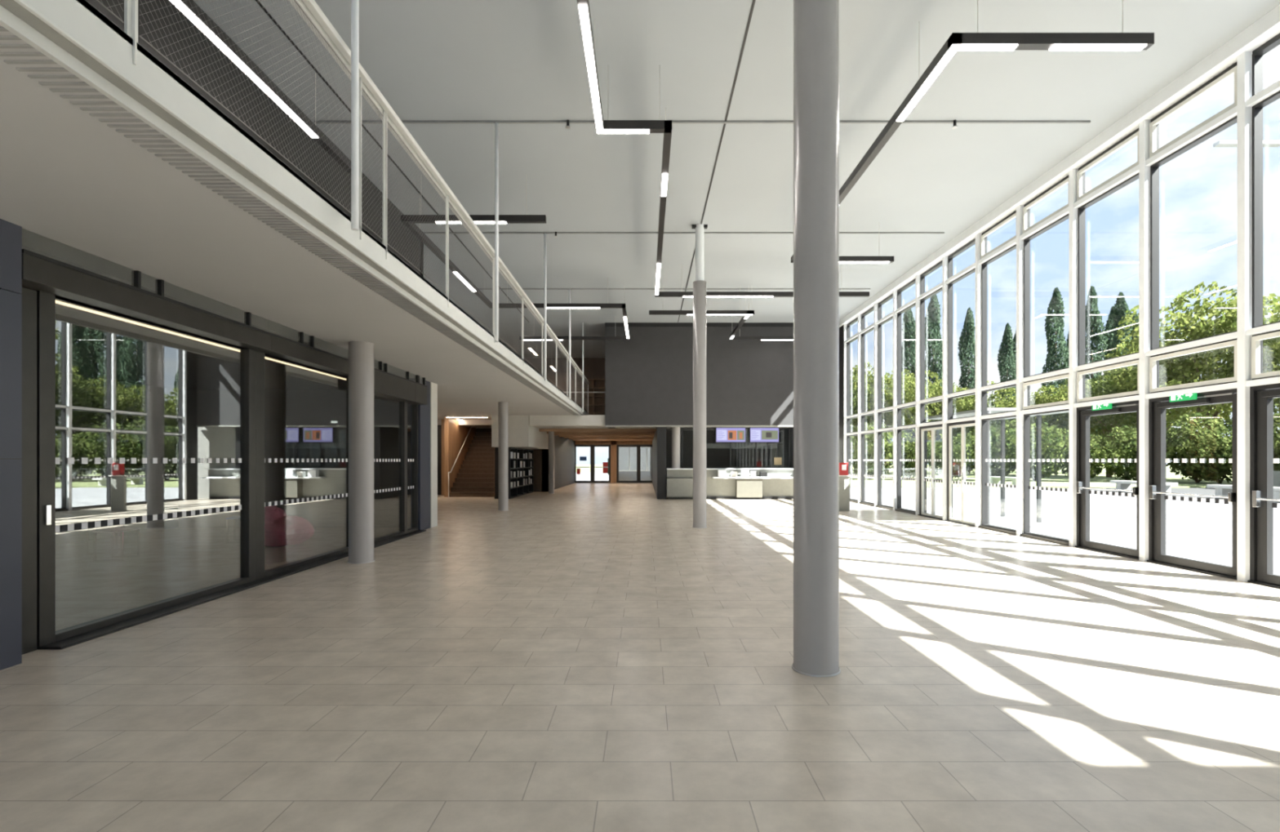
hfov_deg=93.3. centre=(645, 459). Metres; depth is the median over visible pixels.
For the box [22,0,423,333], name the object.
wall
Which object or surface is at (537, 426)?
ceiling
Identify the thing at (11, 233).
wall
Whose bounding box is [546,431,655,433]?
beam
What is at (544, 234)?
suspension rod
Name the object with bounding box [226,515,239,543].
stool
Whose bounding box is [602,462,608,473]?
poster
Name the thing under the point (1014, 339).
conifer tree
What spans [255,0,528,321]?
joint
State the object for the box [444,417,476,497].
wall
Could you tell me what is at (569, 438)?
beam
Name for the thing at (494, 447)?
wall
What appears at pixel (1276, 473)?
wall
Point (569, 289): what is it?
suspension rod
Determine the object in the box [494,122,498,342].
suspension rod
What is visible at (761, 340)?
diffuser
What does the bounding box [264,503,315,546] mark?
beanbag
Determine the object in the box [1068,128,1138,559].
window frame
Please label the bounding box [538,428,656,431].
beam
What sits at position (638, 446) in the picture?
window
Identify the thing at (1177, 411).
broadleaf tree
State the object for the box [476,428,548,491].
wall
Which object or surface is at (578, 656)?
floor
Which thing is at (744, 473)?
box
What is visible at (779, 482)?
reception desk
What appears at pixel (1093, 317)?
conifer tree
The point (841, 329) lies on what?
wall
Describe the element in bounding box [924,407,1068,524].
glazed vestibule
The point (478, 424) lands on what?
floor
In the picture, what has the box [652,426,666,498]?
wall
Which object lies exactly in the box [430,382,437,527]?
wall
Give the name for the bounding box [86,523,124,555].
stool
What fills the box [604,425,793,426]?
trim
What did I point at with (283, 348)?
sliding door
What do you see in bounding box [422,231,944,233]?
joint
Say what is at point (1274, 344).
broadleaf tree
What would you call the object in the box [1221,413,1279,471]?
shrub
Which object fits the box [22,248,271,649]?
sliding door frame
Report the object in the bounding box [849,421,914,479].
shrub
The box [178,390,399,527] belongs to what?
glass pane
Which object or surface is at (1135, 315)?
conifer tree
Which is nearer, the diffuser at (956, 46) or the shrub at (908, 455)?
the diffuser at (956, 46)
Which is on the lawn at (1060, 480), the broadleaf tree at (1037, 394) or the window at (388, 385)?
the broadleaf tree at (1037, 394)
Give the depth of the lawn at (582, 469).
100.96 m
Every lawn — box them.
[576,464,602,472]
[849,464,1232,487]
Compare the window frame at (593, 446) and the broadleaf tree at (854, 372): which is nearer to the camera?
the window frame at (593, 446)
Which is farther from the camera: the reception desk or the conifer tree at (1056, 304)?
the conifer tree at (1056, 304)
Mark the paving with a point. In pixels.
(1196, 531)
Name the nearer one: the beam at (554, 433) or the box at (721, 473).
the box at (721, 473)
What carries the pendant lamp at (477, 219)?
hanging from the ceiling at (429, 60)
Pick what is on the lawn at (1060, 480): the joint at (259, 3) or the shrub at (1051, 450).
the shrub at (1051, 450)
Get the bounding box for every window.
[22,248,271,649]
[373,359,415,547]
[405,374,427,534]
[616,444,652,482]
[681,427,790,467]
[843,316,857,502]
[857,306,874,506]
[874,293,893,510]
[893,278,915,514]
[975,210,1016,534]
[1016,175,1068,545]
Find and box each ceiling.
[22,244,405,390]
[192,0,1279,358]
[531,425,789,430]
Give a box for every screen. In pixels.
[715,427,746,442]
[749,427,779,442]
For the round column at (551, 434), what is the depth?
26.99 m
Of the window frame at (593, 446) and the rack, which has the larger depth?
the window frame at (593, 446)
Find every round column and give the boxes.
[347,341,374,563]
[497,401,508,510]
[548,431,554,493]
[671,426,679,468]
[692,223,707,528]
[791,0,840,676]
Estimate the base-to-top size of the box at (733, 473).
0.200 m
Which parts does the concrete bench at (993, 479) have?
leg, seat, leg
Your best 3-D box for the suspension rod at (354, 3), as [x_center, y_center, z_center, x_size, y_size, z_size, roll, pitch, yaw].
[-2.296,-3.520,4.780,0.054,3.400,0.054,0,0,0]
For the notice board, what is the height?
0.300 m
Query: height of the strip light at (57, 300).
0.095 m
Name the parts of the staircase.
handrail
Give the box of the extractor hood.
[706,429,777,448]
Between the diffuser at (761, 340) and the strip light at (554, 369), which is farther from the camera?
the strip light at (554, 369)
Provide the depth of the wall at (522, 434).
23.20 m
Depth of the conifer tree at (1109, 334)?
65.86 m
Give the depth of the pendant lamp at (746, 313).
18.10 m
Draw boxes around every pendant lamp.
[169,0,351,174]
[400,214,629,340]
[577,0,869,297]
[648,285,793,340]
[791,0,1154,262]
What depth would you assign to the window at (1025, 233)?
11.88 m
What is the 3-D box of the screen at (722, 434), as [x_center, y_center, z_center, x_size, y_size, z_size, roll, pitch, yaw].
[3.420,-1.000,24.241,1.200,0.600,0.059,0,0,0]
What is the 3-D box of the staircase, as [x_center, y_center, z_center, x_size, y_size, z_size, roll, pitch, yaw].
[-7.040,-0.034,26.340,1.860,3.068,4.420,0,0,0]
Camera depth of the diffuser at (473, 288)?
14.74 m
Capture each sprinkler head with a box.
[565,120,570,128]
[951,120,957,128]
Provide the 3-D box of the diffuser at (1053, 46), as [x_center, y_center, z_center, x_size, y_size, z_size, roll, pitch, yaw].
[4.765,-4.346,6.370,0.970,0.016,0.084,0,0,0]
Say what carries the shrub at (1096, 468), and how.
on the lawn at (1060, 480)
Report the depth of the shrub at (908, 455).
45.12 m
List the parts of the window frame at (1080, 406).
frame, vent sash, vent sash, frame, closer arm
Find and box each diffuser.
[169,0,318,137]
[435,221,506,223]
[446,417,487,417]
[453,271,475,291]
[546,307,599,308]
[577,4,603,133]
[596,128,648,133]
[623,316,629,338]
[655,263,661,294]
[661,173,667,195]
[683,296,773,297]
[687,314,752,315]
[760,339,793,340]
[839,261,888,262]
[896,44,959,121]
[953,44,1017,50]
[1048,44,1146,50]
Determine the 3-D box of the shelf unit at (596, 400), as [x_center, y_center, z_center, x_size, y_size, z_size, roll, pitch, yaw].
[-2.400,-3.010,30.800,1.600,2.180,0.400,0,0,0]
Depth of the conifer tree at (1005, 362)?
63.67 m
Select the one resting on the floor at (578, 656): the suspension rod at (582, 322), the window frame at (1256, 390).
the window frame at (1256, 390)
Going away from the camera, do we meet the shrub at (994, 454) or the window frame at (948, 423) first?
the window frame at (948, 423)
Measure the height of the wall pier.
3.220 m
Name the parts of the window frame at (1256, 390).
frame, vent sash, frame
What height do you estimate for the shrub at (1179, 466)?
4.599 m
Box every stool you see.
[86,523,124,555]
[92,527,140,561]
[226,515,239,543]
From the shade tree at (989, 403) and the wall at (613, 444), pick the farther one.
the shade tree at (989, 403)
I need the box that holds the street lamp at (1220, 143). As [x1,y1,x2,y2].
[1213,140,1279,146]
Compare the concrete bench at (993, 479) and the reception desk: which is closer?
the reception desk
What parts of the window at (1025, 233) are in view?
sill, vent sash, vent sash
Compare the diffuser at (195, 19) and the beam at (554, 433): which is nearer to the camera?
the diffuser at (195, 19)
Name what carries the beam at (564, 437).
attached to the ceiling at (537, 426)
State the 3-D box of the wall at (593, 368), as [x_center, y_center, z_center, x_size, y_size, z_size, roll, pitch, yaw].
[-4.975,-3.570,31.100,6.850,3.300,0.200,0,0,0]
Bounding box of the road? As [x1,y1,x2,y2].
[1054,487,1279,502]
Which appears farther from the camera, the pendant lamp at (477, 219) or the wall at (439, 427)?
the wall at (439, 427)
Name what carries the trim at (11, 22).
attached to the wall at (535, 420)
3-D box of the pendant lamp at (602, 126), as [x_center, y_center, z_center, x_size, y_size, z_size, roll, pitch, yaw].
[0.288,-4.779,9.567,5.275,0.882,16.571,0,0,23]
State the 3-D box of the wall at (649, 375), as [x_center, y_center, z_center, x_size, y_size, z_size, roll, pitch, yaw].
[2.915,-3.270,23.150,8.890,3.900,0.300,0,0,0]
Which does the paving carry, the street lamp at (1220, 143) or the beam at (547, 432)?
the street lamp at (1220, 143)
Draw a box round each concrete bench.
[989,475,1016,484]
[1110,480,1177,492]
[1206,484,1279,502]
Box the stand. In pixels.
[839,475,850,511]
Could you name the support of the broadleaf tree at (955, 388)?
on the lawn at (1060, 480)
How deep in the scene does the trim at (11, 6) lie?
3.27 m
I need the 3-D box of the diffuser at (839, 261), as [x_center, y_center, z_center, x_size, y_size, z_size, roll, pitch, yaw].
[4.325,-4.346,13.300,2.050,0.016,0.084,0,0,0]
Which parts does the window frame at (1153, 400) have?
frame, vent sash, vent sash, frame, closer arm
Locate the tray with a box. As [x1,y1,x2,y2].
[445,416,487,417]
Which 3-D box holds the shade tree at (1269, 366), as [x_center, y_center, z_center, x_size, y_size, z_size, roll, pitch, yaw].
[46.553,-4.205,41.428,8.893,11.523,14.510,0,0,-9]
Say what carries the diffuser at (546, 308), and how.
attached to the pendant lamp at (477, 219)
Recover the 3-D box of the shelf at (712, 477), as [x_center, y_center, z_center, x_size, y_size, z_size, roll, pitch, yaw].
[4.800,0.670,22.960,4.500,0.060,0.380,0,0,0]
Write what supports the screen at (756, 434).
hanging from the ceiling at (537, 426)
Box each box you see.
[717,469,726,476]
[730,471,737,476]
[740,469,748,476]
[750,471,755,476]
[759,471,767,476]
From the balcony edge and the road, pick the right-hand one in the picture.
the road
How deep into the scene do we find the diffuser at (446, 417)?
24.03 m
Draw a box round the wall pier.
[407,377,430,529]
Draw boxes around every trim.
[0,0,582,414]
[0,4,581,415]
[0,287,36,654]
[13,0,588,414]
[604,323,793,326]
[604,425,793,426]
[839,4,1279,327]
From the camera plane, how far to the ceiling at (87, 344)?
9.20 m
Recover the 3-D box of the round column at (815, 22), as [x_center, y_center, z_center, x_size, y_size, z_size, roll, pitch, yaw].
[1.226,-1.860,4.345,0.340,6.720,0.340,0,0,0]
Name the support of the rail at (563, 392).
on the floor at (478, 424)
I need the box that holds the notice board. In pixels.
[773,457,782,464]
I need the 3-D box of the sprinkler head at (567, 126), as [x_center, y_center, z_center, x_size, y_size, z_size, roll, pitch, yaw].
[-1.190,-5.165,9.300,0.079,0.110,0.079,0,0,0]
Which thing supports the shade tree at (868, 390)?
on the lawn at (1060, 480)
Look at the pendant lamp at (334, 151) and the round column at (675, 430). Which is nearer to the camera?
the pendant lamp at (334, 151)
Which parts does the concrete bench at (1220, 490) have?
leg, seat, leg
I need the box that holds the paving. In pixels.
[849,487,1279,575]
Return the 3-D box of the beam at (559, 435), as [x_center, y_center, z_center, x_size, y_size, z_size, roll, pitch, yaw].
[-2.025,-1.260,31.560,4.950,0.120,0.120,0,0,0]
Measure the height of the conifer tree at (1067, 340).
15.657 m
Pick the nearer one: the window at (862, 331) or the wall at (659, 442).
the window at (862, 331)
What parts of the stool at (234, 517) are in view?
seat, sled frame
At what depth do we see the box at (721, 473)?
22.83 m
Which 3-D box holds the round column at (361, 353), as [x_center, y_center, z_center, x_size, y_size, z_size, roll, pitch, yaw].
[-4.190,-0.110,8.920,0.368,3.220,0.368,0,0,0]
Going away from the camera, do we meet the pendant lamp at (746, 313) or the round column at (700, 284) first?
the round column at (700, 284)
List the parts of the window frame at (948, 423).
frame, pull handle, frame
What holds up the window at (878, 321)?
on the floor at (578, 656)
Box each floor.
[0,482,1279,831]
[437,419,491,428]
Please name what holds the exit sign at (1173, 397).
attached to the window frame at (1153, 400)
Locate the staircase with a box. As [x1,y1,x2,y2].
[448,426,493,497]
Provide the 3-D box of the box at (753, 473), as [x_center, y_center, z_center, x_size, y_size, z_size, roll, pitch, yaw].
[4.080,0.530,22.940,0.200,0.220,0.220,0,0,0]
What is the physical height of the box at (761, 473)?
0.180 m
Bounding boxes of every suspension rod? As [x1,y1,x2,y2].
[351,0,359,231]
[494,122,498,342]
[543,233,546,380]
[568,288,570,399]
[582,322,583,412]
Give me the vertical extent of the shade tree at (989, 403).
8.193 m
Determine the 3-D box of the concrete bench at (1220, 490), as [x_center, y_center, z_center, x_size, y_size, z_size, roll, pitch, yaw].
[23.500,1.285,23.400,0.600,0.530,3.200,0,0,0]
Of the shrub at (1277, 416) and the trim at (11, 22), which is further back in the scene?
the shrub at (1277, 416)
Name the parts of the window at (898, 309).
sill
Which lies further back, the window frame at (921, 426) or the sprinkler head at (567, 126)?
the window frame at (921, 426)
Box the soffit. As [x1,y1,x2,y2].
[0,25,572,419]
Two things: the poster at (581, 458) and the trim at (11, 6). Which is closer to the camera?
the trim at (11, 6)
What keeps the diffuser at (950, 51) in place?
attached to the pendant lamp at (977, 41)
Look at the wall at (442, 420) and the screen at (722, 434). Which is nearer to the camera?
the screen at (722, 434)
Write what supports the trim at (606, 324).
attached to the wall at (649, 375)
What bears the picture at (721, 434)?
attached to the screen at (722, 434)
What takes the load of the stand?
on the floor at (578, 656)
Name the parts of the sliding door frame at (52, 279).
lock plate, clerestory rail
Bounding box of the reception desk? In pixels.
[666,468,793,498]
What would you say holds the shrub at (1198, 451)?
on the lawn at (1060, 480)
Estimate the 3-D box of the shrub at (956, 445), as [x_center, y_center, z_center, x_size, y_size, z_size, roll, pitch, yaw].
[22.874,-0.220,44.763,3.552,3.577,5.131,0,0,34]
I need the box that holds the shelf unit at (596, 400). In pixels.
[583,378,604,414]
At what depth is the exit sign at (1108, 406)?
9.79 m
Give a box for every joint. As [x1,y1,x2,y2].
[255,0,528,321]
[313,120,1090,124]
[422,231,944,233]
[478,288,870,289]
[677,0,755,322]
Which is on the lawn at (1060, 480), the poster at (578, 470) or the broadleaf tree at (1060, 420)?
the broadleaf tree at (1060, 420)
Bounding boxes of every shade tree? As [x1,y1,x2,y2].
[849,375,915,438]
[952,394,1035,466]
[1085,368,1191,477]
[1186,339,1279,427]
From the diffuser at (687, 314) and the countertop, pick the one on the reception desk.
the countertop
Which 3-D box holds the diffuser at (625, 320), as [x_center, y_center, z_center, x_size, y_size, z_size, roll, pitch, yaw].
[-0.620,-4.346,20.000,0.084,0.016,3.200,0,0,0]
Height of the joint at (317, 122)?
0.040 m
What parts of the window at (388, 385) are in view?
frame, clerestory rail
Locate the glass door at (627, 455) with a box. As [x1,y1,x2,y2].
[618,446,652,480]
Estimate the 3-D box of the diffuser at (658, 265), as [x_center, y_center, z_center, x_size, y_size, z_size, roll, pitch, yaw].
[0.300,-4.346,14.650,0.084,0.016,2.500,0,0,0]
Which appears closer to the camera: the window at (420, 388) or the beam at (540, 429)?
the window at (420, 388)
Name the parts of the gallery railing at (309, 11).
post, post, post, handrail, post, post, post, post, post, post, post, post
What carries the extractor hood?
attached to the ceiling at (537, 426)
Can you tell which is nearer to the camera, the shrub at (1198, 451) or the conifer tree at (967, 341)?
the shrub at (1198, 451)
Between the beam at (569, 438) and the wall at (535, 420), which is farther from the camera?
the beam at (569, 438)
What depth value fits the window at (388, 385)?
11.62 m
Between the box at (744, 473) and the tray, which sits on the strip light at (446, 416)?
the tray
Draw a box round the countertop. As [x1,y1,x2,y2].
[666,468,793,469]
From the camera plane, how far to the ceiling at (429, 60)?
9.23 m
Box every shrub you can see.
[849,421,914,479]
[890,435,942,478]
[928,432,975,478]
[965,419,1044,479]
[989,422,1068,480]
[1059,434,1123,479]
[1089,425,1177,480]
[1133,413,1232,482]
[1165,423,1232,484]
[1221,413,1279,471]
[1273,410,1279,455]
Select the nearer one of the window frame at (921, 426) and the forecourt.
the window frame at (921, 426)
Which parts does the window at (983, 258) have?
sill, vent sash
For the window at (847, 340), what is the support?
in the wall at (841, 329)
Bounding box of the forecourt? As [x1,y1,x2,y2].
[576,472,608,480]
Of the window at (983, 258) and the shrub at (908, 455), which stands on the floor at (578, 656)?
the window at (983, 258)
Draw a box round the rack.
[494,447,533,498]
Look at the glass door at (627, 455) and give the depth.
42.00 m
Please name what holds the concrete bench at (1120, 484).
on the road
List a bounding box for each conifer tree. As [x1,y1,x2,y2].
[901,308,915,469]
[924,293,942,466]
[957,306,975,473]
[995,323,1016,426]
[1008,330,1016,391]
[1040,287,1068,475]
[1062,333,1068,392]
[1085,285,1107,467]
[1102,306,1114,471]
[1108,291,1134,465]
[1129,312,1138,467]
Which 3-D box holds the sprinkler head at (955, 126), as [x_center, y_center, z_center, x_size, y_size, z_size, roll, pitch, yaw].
[4.760,-5.165,9.300,0.079,0.110,0.079,0,0,0]
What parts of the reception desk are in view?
panel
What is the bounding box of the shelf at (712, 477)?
[711,476,793,478]
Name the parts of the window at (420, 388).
frame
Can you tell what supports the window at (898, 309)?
on the floor at (578, 656)
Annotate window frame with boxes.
[574,444,592,482]
[592,444,610,482]
[915,260,942,519]
[942,237,975,526]
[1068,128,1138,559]
[1138,62,1236,579]
[1236,32,1279,588]
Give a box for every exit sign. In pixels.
[1092,402,1111,410]
[1169,391,1196,401]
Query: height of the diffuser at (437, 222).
0.016 m
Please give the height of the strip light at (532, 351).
0.500 m
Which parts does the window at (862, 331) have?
sill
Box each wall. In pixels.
[0,218,22,670]
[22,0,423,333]
[420,240,423,277]
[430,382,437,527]
[437,425,441,494]
[441,419,444,495]
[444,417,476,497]
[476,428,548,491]
[491,414,548,448]
[493,447,494,497]
[523,358,604,407]
[529,414,604,425]
[542,435,574,491]
[574,440,652,482]
[604,322,793,425]
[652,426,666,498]
[666,430,776,493]
[776,426,793,468]
[839,325,843,462]
[1273,471,1279,487]
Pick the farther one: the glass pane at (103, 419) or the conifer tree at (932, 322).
the conifer tree at (932, 322)
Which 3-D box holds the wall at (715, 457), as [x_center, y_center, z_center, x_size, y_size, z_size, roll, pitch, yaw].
[4.200,0.090,27.100,6.800,2.820,0.200,0,0,0]
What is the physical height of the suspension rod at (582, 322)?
3.400 m
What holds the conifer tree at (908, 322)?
on the lawn at (1060, 480)
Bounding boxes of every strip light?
[55,298,346,380]
[445,416,487,417]
[528,343,537,355]
[549,354,557,371]
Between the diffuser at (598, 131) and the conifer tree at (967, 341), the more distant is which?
the conifer tree at (967, 341)
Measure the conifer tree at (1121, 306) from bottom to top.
18.800 m
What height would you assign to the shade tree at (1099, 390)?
9.102 m
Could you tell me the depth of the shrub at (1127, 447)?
40.69 m
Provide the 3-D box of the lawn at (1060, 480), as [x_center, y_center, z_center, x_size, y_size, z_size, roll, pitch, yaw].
[83.790,1.650,70.000,152.420,0.300,260.000,0,0,0]
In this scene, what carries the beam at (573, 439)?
attached to the ceiling at (537, 426)
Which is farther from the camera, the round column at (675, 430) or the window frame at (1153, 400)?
the round column at (675, 430)
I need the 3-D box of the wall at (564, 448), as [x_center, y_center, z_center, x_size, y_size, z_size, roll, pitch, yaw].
[-4.750,0.005,34.300,0.300,2.990,11.400,0,0,0]
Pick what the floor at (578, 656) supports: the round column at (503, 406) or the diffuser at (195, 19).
the round column at (503, 406)
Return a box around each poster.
[576,468,580,474]
[579,456,586,460]
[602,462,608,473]
[607,457,608,474]
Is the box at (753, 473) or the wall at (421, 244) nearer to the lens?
the wall at (421, 244)
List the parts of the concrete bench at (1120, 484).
leg, seat, leg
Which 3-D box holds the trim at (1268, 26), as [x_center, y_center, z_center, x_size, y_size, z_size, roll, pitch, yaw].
[7.390,-5.120,10.700,0.240,0.200,24.600,0,0,0]
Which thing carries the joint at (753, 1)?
attached to the ceiling at (429, 60)
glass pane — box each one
[55,371,178,545]
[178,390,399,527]
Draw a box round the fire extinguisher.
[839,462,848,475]
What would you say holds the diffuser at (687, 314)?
attached to the pendant lamp at (746, 313)
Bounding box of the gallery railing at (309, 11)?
[95,0,589,413]
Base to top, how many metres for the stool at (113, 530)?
0.460 m
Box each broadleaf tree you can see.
[849,361,915,472]
[866,369,942,468]
[904,378,1000,466]
[991,384,1068,446]
[1031,377,1128,475]
[1098,280,1279,471]
[1109,351,1232,441]
[1262,293,1279,407]
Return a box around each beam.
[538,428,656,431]
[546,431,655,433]
[554,433,654,435]
[559,435,653,436]
[564,436,653,438]
[568,438,653,439]
[573,439,652,440]
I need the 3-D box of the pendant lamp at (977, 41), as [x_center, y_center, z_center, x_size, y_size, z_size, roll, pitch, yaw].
[4.330,-4.779,9.835,2.240,0.882,7.030,0,0,0]
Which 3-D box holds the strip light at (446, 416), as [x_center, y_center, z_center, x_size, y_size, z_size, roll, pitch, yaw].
[-7.100,-1.695,24.060,1.640,0.030,0.160,0,0,0]
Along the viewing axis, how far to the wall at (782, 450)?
25.20 m
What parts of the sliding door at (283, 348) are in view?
clerestory rail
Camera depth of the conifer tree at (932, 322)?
69.54 m
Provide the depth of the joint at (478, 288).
18.40 m
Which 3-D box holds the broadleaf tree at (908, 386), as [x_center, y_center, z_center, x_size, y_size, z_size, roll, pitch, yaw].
[26.663,-3.790,62.274,8.568,10.691,8.946,0,0,40]
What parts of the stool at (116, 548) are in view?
seat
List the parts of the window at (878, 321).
sill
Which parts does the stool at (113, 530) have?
sled frame, seat, sled frame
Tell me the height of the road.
0.230 m
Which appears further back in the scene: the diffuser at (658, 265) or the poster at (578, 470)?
the poster at (578, 470)
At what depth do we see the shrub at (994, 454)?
42.80 m
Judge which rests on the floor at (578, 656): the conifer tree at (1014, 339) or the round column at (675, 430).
the round column at (675, 430)
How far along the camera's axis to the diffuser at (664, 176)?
9.54 m
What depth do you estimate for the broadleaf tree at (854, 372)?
67.25 m
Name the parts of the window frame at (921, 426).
frame, pull handle, frame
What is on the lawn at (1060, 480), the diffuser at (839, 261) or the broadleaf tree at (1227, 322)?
the broadleaf tree at (1227, 322)
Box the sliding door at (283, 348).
[256,332,348,581]
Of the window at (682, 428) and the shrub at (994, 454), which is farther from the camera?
the shrub at (994, 454)
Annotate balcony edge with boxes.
[0,26,578,415]
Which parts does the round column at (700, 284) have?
head plate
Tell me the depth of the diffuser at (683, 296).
16.08 m
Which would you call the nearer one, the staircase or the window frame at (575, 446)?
the staircase
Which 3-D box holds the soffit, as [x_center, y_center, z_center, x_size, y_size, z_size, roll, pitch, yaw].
[-6.503,-1.820,10.900,7.995,0.200,29.800,0,0,0]
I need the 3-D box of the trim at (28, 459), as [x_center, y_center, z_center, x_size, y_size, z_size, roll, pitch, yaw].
[-4.885,0.085,4.615,0.170,2.830,0.310,0,0,0]
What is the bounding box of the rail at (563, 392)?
[563,391,604,392]
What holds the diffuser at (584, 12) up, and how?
attached to the pendant lamp at (602, 126)
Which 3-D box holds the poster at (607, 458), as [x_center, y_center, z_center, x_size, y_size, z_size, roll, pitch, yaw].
[-2.365,0.425,39.578,0.200,1.050,0.007,0,0,0]
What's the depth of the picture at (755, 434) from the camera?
24.21 m
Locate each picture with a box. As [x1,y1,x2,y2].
[716,430,744,439]
[751,430,777,439]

